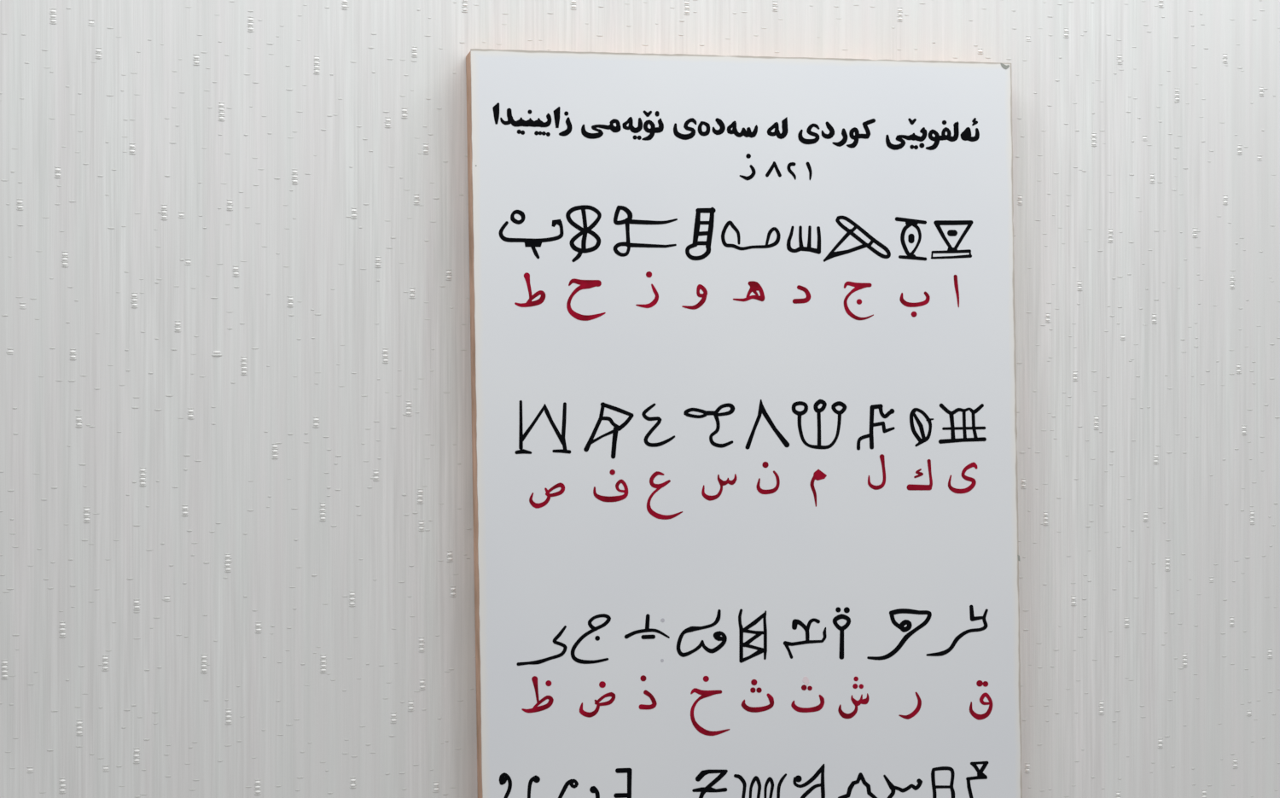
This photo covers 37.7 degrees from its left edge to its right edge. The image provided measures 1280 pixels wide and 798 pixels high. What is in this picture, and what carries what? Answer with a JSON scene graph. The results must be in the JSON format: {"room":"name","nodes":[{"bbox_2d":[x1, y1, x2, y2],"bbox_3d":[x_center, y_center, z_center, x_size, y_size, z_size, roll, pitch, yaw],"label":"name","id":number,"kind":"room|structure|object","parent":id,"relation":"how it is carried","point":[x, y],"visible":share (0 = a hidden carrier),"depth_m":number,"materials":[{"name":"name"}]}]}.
{"room":"museum gallery","nodes":[
{"label":"museum gallery","id":0,"kind":"room"},
{"bbox_2d":[0,0,1279,797],"bbox_3d":[0.107,0.150,1.332,4.000,2.800,0.101,0,0,-13],"label":"wall","id":1,"kind":"structure","parent":0,"point":[236,512],"depth_m":1.22,"materials":[{"name":"paint"}]},
{"bbox_2d":[465,48,1022,797],"bbox_3d":[0.076,0.122,1.261,0.395,0.712,0.026,-1,0,-13],"label":"sign board","id":2,"kind":"object","parent":1,"relation":"attached to","point":[742,328],"visible":1,"depth_m":1.25,"materials":[{"name":"white laminate"}]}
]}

